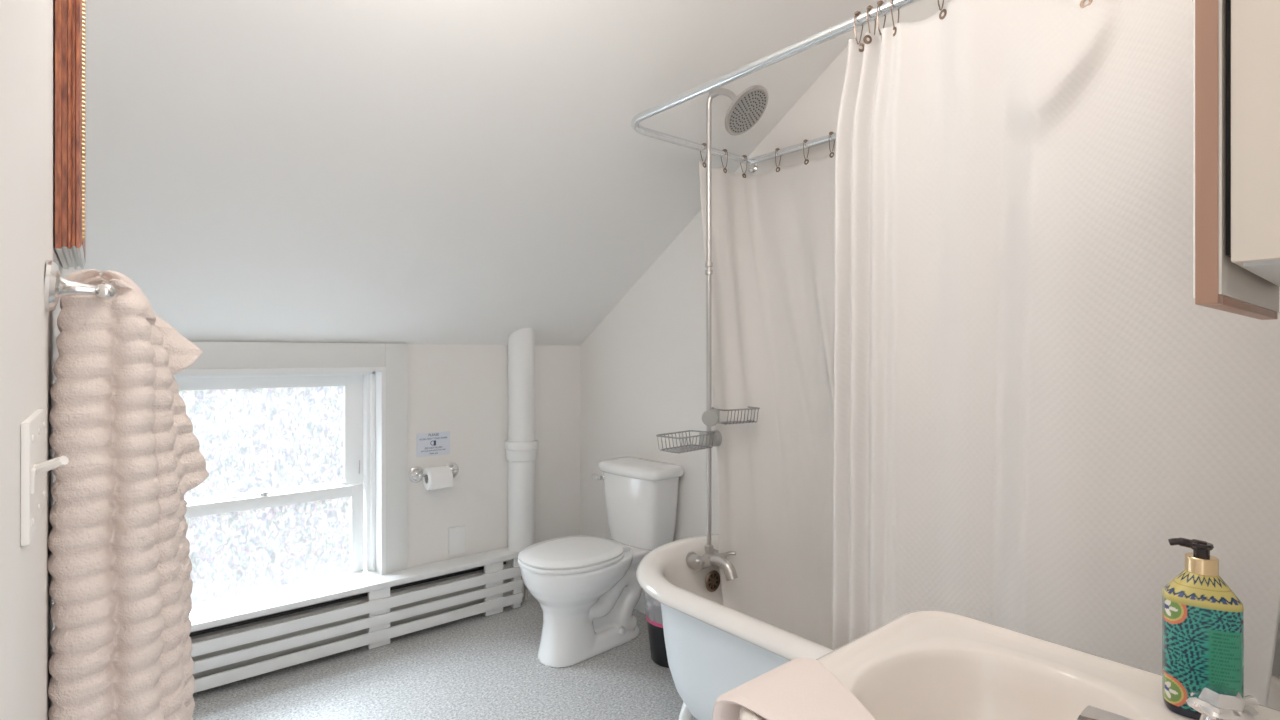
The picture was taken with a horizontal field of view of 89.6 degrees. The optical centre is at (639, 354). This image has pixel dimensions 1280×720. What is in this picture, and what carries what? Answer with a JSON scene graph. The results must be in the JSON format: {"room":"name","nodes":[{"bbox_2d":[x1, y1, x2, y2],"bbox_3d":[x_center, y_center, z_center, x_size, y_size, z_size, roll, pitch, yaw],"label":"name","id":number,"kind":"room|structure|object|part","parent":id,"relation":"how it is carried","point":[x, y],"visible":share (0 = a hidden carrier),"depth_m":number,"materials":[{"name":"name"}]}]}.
{"room":"bathroom","nodes":[
{"label":"bathroom","id":0,"kind":"room"},
{"bbox_2d":[0,0,78,719],"bbox_3d":[-0.960,-0.025,0.977,0.120,2.490,3.010,0,0,-40],"label":"wall","id":1,"kind":"structure","parent":0,"point":[29,354],"depth_m":0.55,"materials":[{"name":"white paint"}]},
{"bbox_2d":[20,409,68,545],"bbox_3d":[-0.547,0.105,0.599,0.029,0.100,0.180,0,0,-40],"label":"light switch","id":2,"kind":"object","parent":1,"relation":"attached to","point":[33,465],"visible":1,"depth_m":0.54,"materials":[{"name":"white plastic"}]},
{"bbox_3d":[-0.556,0.105,0.591,0.006,0.100,0.180,0,0,-40],"label":"plate","id":3,"kind":"part","parent":2,"relation":"part of","materials":[{"name":"white plastic"}]},
{"bbox_2d":[55,0,85,268],"bbox_3d":[-0.878,-0.453,1.000,0.031,0.614,0.280,0,0,-40],"label":"picture frame","id":4,"kind":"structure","parent":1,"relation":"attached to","point":[70,15],"depth_m":0.90,"materials":[{"name":"red wood"}]},
{"bbox_2d":[44,260,115,311],"bbox_3d":[-0.816,-0.082,0.947,0.066,0.062,0.482,0,0,-40],"label":"towel bar","id":5,"kind":"object","parent":1,"relation":"attached to","point":[56,287],"visible":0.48,"depth_m":0.77,"materials":[{"name":"silver metal"}]},
{"bbox_2d":[47,269,208,719],"bbox_3d":[-0.726,0.323,0.907,0.152,0.875,0.266,0,0,-20],"label":"bath towel","id":6,"kind":"object","parent":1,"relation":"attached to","point":[119,565],"visible":0.98,"depth_m":0.83,"materials":[{"name":"beige fabric"}]},
{"bbox_2d":[192,343,579,604],"bbox_3d":[-1.165,0.460,2.898,2.270,1.520,0.238,0,0,-40],"label":"wall","id":7,"kind":"structure","parent":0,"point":[461,390],"depth_m":3.07,"materials":[{"name":"white paint"}]},
{"bbox_2d":[173,341,385,613],"bbox_3d":[-1.554,0.467,2.558,0.997,1.034,0.222,0,0,-40],"label":"window","id":8,"kind":"structure","parent":7,"relation":"attached to","point":[364,388],"depth_m":2.71,"materials":[{"name":"white paint"}]},
{"bbox_3d":[-1.557,0.330,2.622,0.825,0.520,0.030,0,0,-40],"label":"sash","id":9,"kind":"part","parent":8,"relation":"part of","materials":[{"name":"glass"}]},
{"bbox_3d":[-1.532,0.774,2.591,0.803,0.412,0.030,0,0,-40],"label":"sash","id":10,"kind":"part","parent":8,"relation":"part of","materials":[{"name":"white paint"}]},
{"bbox_3d":[-1.483,0.966,2.559,0.887,0.036,0.092,0,0,-40],"label":"sill","id":11,"kind":"part","parent":8,"relation":"part of","materials":[{"name":"white paint"}]},
{"bbox_2d":[417,431,449,456],"bbox_3d":[-0.943,0.407,2.948,0.155,0.106,0.004,0,0,-40],"label":"card","id":12,"kind":"object","parent":7,"relation":"attached to","point":[434,443],"visible":1,"depth_m":2.95,"materials":[{"name":"white paper"}]},
{"bbox_2d":[409,463,458,482],"bbox_3d":[-0.924,0.537,2.932,0.236,0.072,0.056,0,0,-40],"label":"paper holder","id":13,"kind":"object","parent":7,"relation":"attached to","point":[416,474],"visible":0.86,"depth_m":2.89,"materials":[{"name":"silver metal"}]},
{"bbox_2d":[422,465,452,489],"bbox_3d":[-0.912,0.553,2.907,0.102,0.099,0.100,0,0,-40],"label":"toilet roll","id":14,"kind":"object","parent":13,"relation":"on","point":[439,477],"visible":1,"depth_m":2.87,"materials":[{"name":"white paper"}]},
{"bbox_2d":[448,525,464,555],"bbox_3d":[-0.857,0.867,3.017,0.080,0.130,0.012,0,0,-40],"label":"blank plate","id":15,"kind":"object","parent":7,"relation":"attached to","point":[456,535],"visible":1,"depth_m":3.01,"materials":[{"name":"white paint"}]},
{"bbox_2d":[504,328,537,551],"bbox_3d":[-0.582,0.404,3.167,0.164,1.087,0.164,0,0,-4],"label":"pipe","id":16,"kind":"object","parent":7,"relation":"attached to","point":[521,446],"visible":0.94,"depth_m":3.11,"materials":[{"name":"white paint"}]},
{"bbox_2d":[192,595,696,719],"bbox_3d":[-0.174,1.250,1.712,2.270,0.060,3.130,0,0,-40],"label":"floor","id":17,"kind":"structure","parent":0,"point":[479,666],"depth_m":2.40,"materials":[{"name":"grey tile"}]},
{"bbox_2d":[189,547,521,692],"bbox_3d":[-1.214,1.083,2.643,1.623,0.270,0.123,0,0,-40],"label":"heater cover","id":18,"kind":"object","parent":17,"relation":"on","point":[379,603],"visible":0.6,"depth_m":2.62,"materials":[{"name":"white paint"}]},
{"bbox_3d":[-1.093,1.095,2.702,0.086,0.245,0.022,0,0,-40],"label":"support post","id":19,"kind":"part","parent":18,"relation":"part of","materials":[{"name":"white paint"}]},
{"bbox_3d":[-0.690,1.095,3.039,0.090,0.245,0.022,0,0,-40],"label":"support post","id":20,"kind":"part","parent":18,"relation":"part of","materials":[{"name":"white paint"}]},
{"bbox_3d":[-0.598,1.095,3.116,0.040,0.245,0.022,0,0,-40],"label":"support post","id":21,"kind":"part","parent":18,"relation":"part of","materials":[{"name":"white paint"}]},
{"bbox_2d":[189,562,527,678],"bbox_3d":[-1.211,1.102,2.680,1.674,0.236,0.065,0,0,-40],"label":"baseboard heater","id":22,"kind":"object","parent":17,"relation":"on","point":[243,625],"visible":0.23,"depth_m":2.59,"materials":[{"name":"grey paint"}]},
{"bbox_2d":[518,457,683,667],"bbox_3d":[-0.183,0.852,2.739,0.720,0.736,0.393,0,0,-44],"label":"toilet","id":23,"kind":"object","parent":17,"relation":"on","point":[587,589],"visible":0.97,"depth_m":2.69,"materials":[{"name":"white ceramic"}]},
{"bbox_3d":[-0.282,0.823,2.644,0.445,0.018,0.378,0,0,-44],"label":"seat","id":24,"kind":"part","parent":23,"relation":"part of","materials":[{"name":"white ceramic"}]},
{"bbox_3d":[-0.282,0.802,2.644,0.441,0.021,0.372,0,0,-44],"label":"lid","id":25,"kind":"part","parent":23,"relation":"part of","materials":[{"name":"white ceramic"}]},
{"bbox_3d":[-0.187,1.026,2.735,0.687,0.387,0.372,0,0,-44],"label":"bowl","id":26,"kind":"part","parent":23,"relation":"part of","materials":[{"name":"white ceramic"}]},
{"bbox_3d":[-0.191,0.559,2.954,0.036,0.027,0.062,0,0,-44],"label":"flush lever","id":27,"kind":"part","parent":23,"relation":"part of","materials":[{"name":"silver metal"}]},
{"bbox_3d":[-0.006,0.690,2.909,0.197,0.316,0.356,0,0,-44],"label":"tank","id":28,"kind":"part","parent":23,"relation":"part of","materials":[{"name":"white ceramic"}]},
{"bbox_3d":[-0.005,0.509,2.910,0.226,0.050,0.392,0,0,-44],"label":"tank lid","id":29,"kind":"part","parent":23,"relation":"part of","materials":[{"name":"white ceramic"}]},
{"bbox_2d":[643,590,668,667],"bbox_3d":[0.135,1.072,2.594,0.248,0.296,0.247,0,0,-40],"label":"trash can","id":30,"kind":"object","parent":17,"relation":"on","point":[653,610],"visible":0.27,"depth_m":2.52,"materials":[{"name":"black plastic"}]},
{"bbox_2d":[636,534,1279,719],"bbox_3d":[0.636,0.939,1.627,0.747,0.608,1.605,0,0,-40],"label":"tub","id":31,"kind":"object","parent":17,"relation":"on","point":[713,648],"visible":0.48,"depth_m":1.73,"materials":[{"name":"white ceramic"}]},
{"bbox_3d":[0.248,0.768,2.189,0.072,0.072,0.011,0,0,-40],"label":"overflow plate","id":32,"kind":"part","parent":31,"relation":"part of","materials":[{"name":"brown metal"}]},
{"bbox_2d":[686,85,768,580],"bbox_3d":[0.293,-0.075,2.107,0.180,1.622,0.267,0,0,-40],"label":"shower fixture","id":33,"kind":"object","parent":31,"relation":"attached to","point":[746,109],"visible":0.99,"depth_m":2.16,"materials":[{"name":"silver metal"}]},
{"bbox_2d":[656,430,721,453],"bbox_3d":[0.172,0.281,2.107,0.109,0.056,0.261,0,0,43],"label":"basket","id":34,"kind":"object","parent":33,"relation":"attached to","point":[706,438],"visible":1,"depth_m":2.11,"materials":[{"name":"silver metal"}]},
{"bbox_3d":[0.255,0.282,2.180,0.025,0.054,0.054,0,0,-24],"label":"clamp knob","id":35,"kind":"part","parent":34,"relation":"part of","materials":[{"name":"grey plastic"}]},
{"bbox_3d":[0.197,0.690,2.118,0.034,0.047,0.074,0,0,-30],"label":"handle","id":36,"kind":"part","parent":33,"relation":"part of","materials":[{"name":"silver metal"}]},
{"bbox_2d":[686,545,721,568],"bbox_3d":[0.224,0.680,2.180,0.152,0.084,0.067,0,0,-40],"label":"faucet","id":37,"kind":"object","parent":33,"relation":"on","point":[693,561],"depth_m":2.15,"materials":[{"name":"silver metal"}]},
{"bbox_3d":[0.280,-0.846,2.113,0.027,0.080,0.121,0,0,-40],"label":"shower arm","id":38,"kind":"part","parent":33,"relation":"part of","materials":[{"name":"silver metal"}]},
{"bbox_3d":[0.273,0.700,2.121,0.038,0.071,0.116,0,0,-40],"label":"spout","id":39,"kind":"part","parent":33,"relation":"part of","materials":[{"name":"silver metal"}]},
{"bbox_3d":[0.290,0.690,2.196,0.074,0.047,0.034,0,0,40],"label":"handle","id":40,"kind":"part","parent":33,"relation":"part of","materials":[{"name":"silver metal"}]},
{"bbox_2d":[702,406,759,426],"bbox_3d":[0.295,0.209,2.208,0.228,0.055,0.109,0,0,-31],"label":"basket","id":41,"kind":"object","parent":33,"relation":"attached to","point":[711,417],"visible":0.87,"depth_m":2.16,"materials":[{"name":"silver metal"}]},
{"bbox_3d":[0.233,0.210,2.145,0.054,0.054,0.025,0,0,-2],"label":"clamp knob","id":42,"kind":"part","parent":41,"relation":"part of","materials":[{"name":"grey plastic"}]},
{"bbox_2d":[739,610,1279,719],"bbox_3d":[0.474,0.825,0.742,0.530,0.790,0.566,0,0,-40],"label":"pedestal sink","id":43,"kind":"object","parent":17,"relation":"on","point":[921,664],"visible":0.81,"depth_m":0.93,"materials":[{"name":"white ceramic"}]},
{"bbox_2d":[712,658,875,719],"bbox_3d":[0.229,0.569,0.783,0.164,0.302,0.252,0,0,-40],"label":"hand towel","id":44,"kind":"object","parent":43,"relation":"on","point":[799,688],"visible":0.97,"depth_m":0.80,"materials":[{"name":"beige fabric"}]},
{"bbox_2d":[1077,683,1258,719],"bbox_3d":[0.544,0.402,0.667,0.270,0.078,0.131,0,0,-40],"label":"sink faucet","id":45,"kind":"object","parent":43,"relation":"on","point":[1215,701],"visible":1,"depth_m":0.69,"materials":[{"name":"silver metal"}]},
{"bbox_3d":[0.523,0.406,0.667,0.130,0.056,0.046,0,0,26],"label":"spout","id":46,"kind":"part","parent":45,"relation":"part of","materials":[{"name":"silver metal"}]},
{"bbox_3d":[0.636,0.394,0.704,0.075,0.062,0.056,0,0,-40],"label":"handle","id":47,"kind":"part","parent":45,"relation":"part of","materials":[{"name":"silver metal"}]},
{"bbox_2d":[1162,537,1243,719],"bbox_3d":[0.688,0.332,0.790,0.074,0.211,0.054,0,0,32],"label":"soap bottle","id":48,"kind":"object","parent":43,"relation":"on","point":[1203,618],"visible":0.89,"depth_m":0.78,"materials":[{"name":"multicoloured plastic"}]},
{"bbox_2d":[79,0,886,345],"bbox_3d":[-0.174,-0.667,1.712,2.270,1.386,3.130,0,0,-40],"label":"ceiling","id":49,"kind":"structure","parent":0,"point":[474,172],"depth_m":2.00,"materials":[{"name":"white paint"}]},
{"bbox_2d":[580,0,1279,677],"bbox_3d":[0.689,-0.025,2.356,0.120,2.490,3.010,0,0,-40],"label":"wall","id":50,"kind":"structure","parent":0,"point":[643,367],"depth_m":2.92,"materials":[{"name":"white paint"}]},
{"bbox_2d":[634,589,645,613],"bbox_3d":[0.621,1.157,2.331,0.016,0.125,2.820,0,0,-40],"label":"baseboard","id":51,"kind":"structure","parent":50,"relation":"attached to","point":[640,606],"depth_m":3.05,"materials":[{"name":"white paint"}]},
{"bbox_2d":[631,0,919,172],"bbox_3d":[0.720,-0.744,1.694,0.696,0.050,1.711,0,0,-40],"label":"curtain rod","id":52,"kind":"object","parent":50,"relation":"attached to","point":[884,9],"visible":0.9,"depth_m":1.79,"materials":[{"name":"silver metal"}]},
{"bbox_3d":[0.959,-0.750,1.869,0.025,0.025,1.674,0,0,-40],"label":"rod","id":53,"kind":"part","parent":52,"relation":"part of","materials":[{"name":"silver metal"}]},
{"bbox_2d":[803,139,808,159],"bbox_3d":[0.594,-0.733,2.305,0.035,0.075,0.008,0,0,-40],"label":"curtain hook","id":54,"kind":"object","parent":52,"relation":"hanging from","point":[805,140],"visible":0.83,"depth_m":2.30,"materials":[{"name":"brown metal"}]},
{"bbox_2d":[829,132,834,151],"bbox_3d":[0.662,-0.733,2.224,0.035,0.075,0.008,0,0,-40],"label":"curtain hook","id":55,"kind":"object","parent":52,"relation":"hanging from","point":[829,132],"visible":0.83,"depth_m":2.22,"materials":[{"name":"brown metal"}]},
{"bbox_2d":[854,11,862,43],"bbox_3d":[0.491,-0.733,1.447,0.035,0.075,0.008,0,0,-40],"label":"curtain hook","id":56,"kind":"object","parent":52,"relation":"hanging from","point":[856,12],"visible":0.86,"depth_m":1.44,"materials":[{"name":"brown metal"}]},
{"bbox_2d":[867,5,875,34],"bbox_3d":[0.511,-0.733,1.424,0.035,0.075,0.008,0,0,-40],"label":"curtain hook","id":57,"kind":"object","parent":52,"relation":"hanging from","point":[869,7],"visible":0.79,"depth_m":1.42,"materials":[{"name":"brown metal"}]},
{"bbox_2d":[877,1,885,34],"bbox_3d":[0.526,-0.733,1.404,0.035,0.075,0.008,0,0,-40],"label":"curtain hook","id":58,"kind":"object","parent":52,"relation":"hanging from","point":[878,2],"visible":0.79,"depth_m":1.40,"materials":[{"name":"brown metal"}]},
{"bbox_2d":[890,0,898,26],"bbox_3d":[0.546,-0.733,1.382,0.035,0.075,0.008,0,0,-40],"label":"curtain hook","id":59,"kind":"object","parent":52,"relation":"hanging from","point":[890,0],"visible":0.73,"depth_m":1.38,"materials":[{"name":"brown metal"}]},
{"bbox_2d":[832,0,1279,706],"bbox_3d":[0.674,0.091,1.185,0.077,1.598,0.754,0,0,-39],"label":"shower curtain","id":60,"kind":"object","parent":52,"relation":"hanging from","point":[1034,396],"visible":0.82,"depth_m":1.12,"materials":[{"name":"white fabric"}]},
{"bbox_3d":[0.231,-0.733,2.343,0.008,0.075,0.035,0,0,-40],"label":"curtain hook","id":61,"kind":"object","parent":52,"relation":"hanging from","visible":0},
{"bbox_2d":[699,151,834,648],"bbox_3d":[0.726,0.124,1.894,0.360,1.652,1.338,0,0,-40],"label":"shower curtain","id":62,"kind":"object","parent":61,"relation":"hanging from","point":[773,231],"visible":0.38,"depth_m":2.24,"materials":[{"name":"white fabric"}]},
{"bbox_3d":[0.792,-0.010,0.558,2.270,2.460,0.120,0,0,-40],"label":"wall","id":63,"kind":"structure","parent":0,"visible":0},
{"bbox_2d":[1193,0,1279,319],"bbox_3d":[0.660,-0.402,0.618,0.374,0.717,0.140,0,0,-40],"label":"medicine cabinet","id":64,"kind":"object","parent":63,"relation":"attached to","point":[1236,43],"visible":1,"depth_m":0.54,"materials":[{"name":"beige paint"}]},
{"bbox_2d":[1193,0,1194,297],"bbox_3d":[0.616,-0.402,0.671,0.362,0.705,0.002,0,0,-40],"label":"mirror glass","id":65,"kind":"object","parent":64,"relation":"attached to","point":[1193,0],"depth_m":0.56,"materials":[{"name":"white"}]}
]}

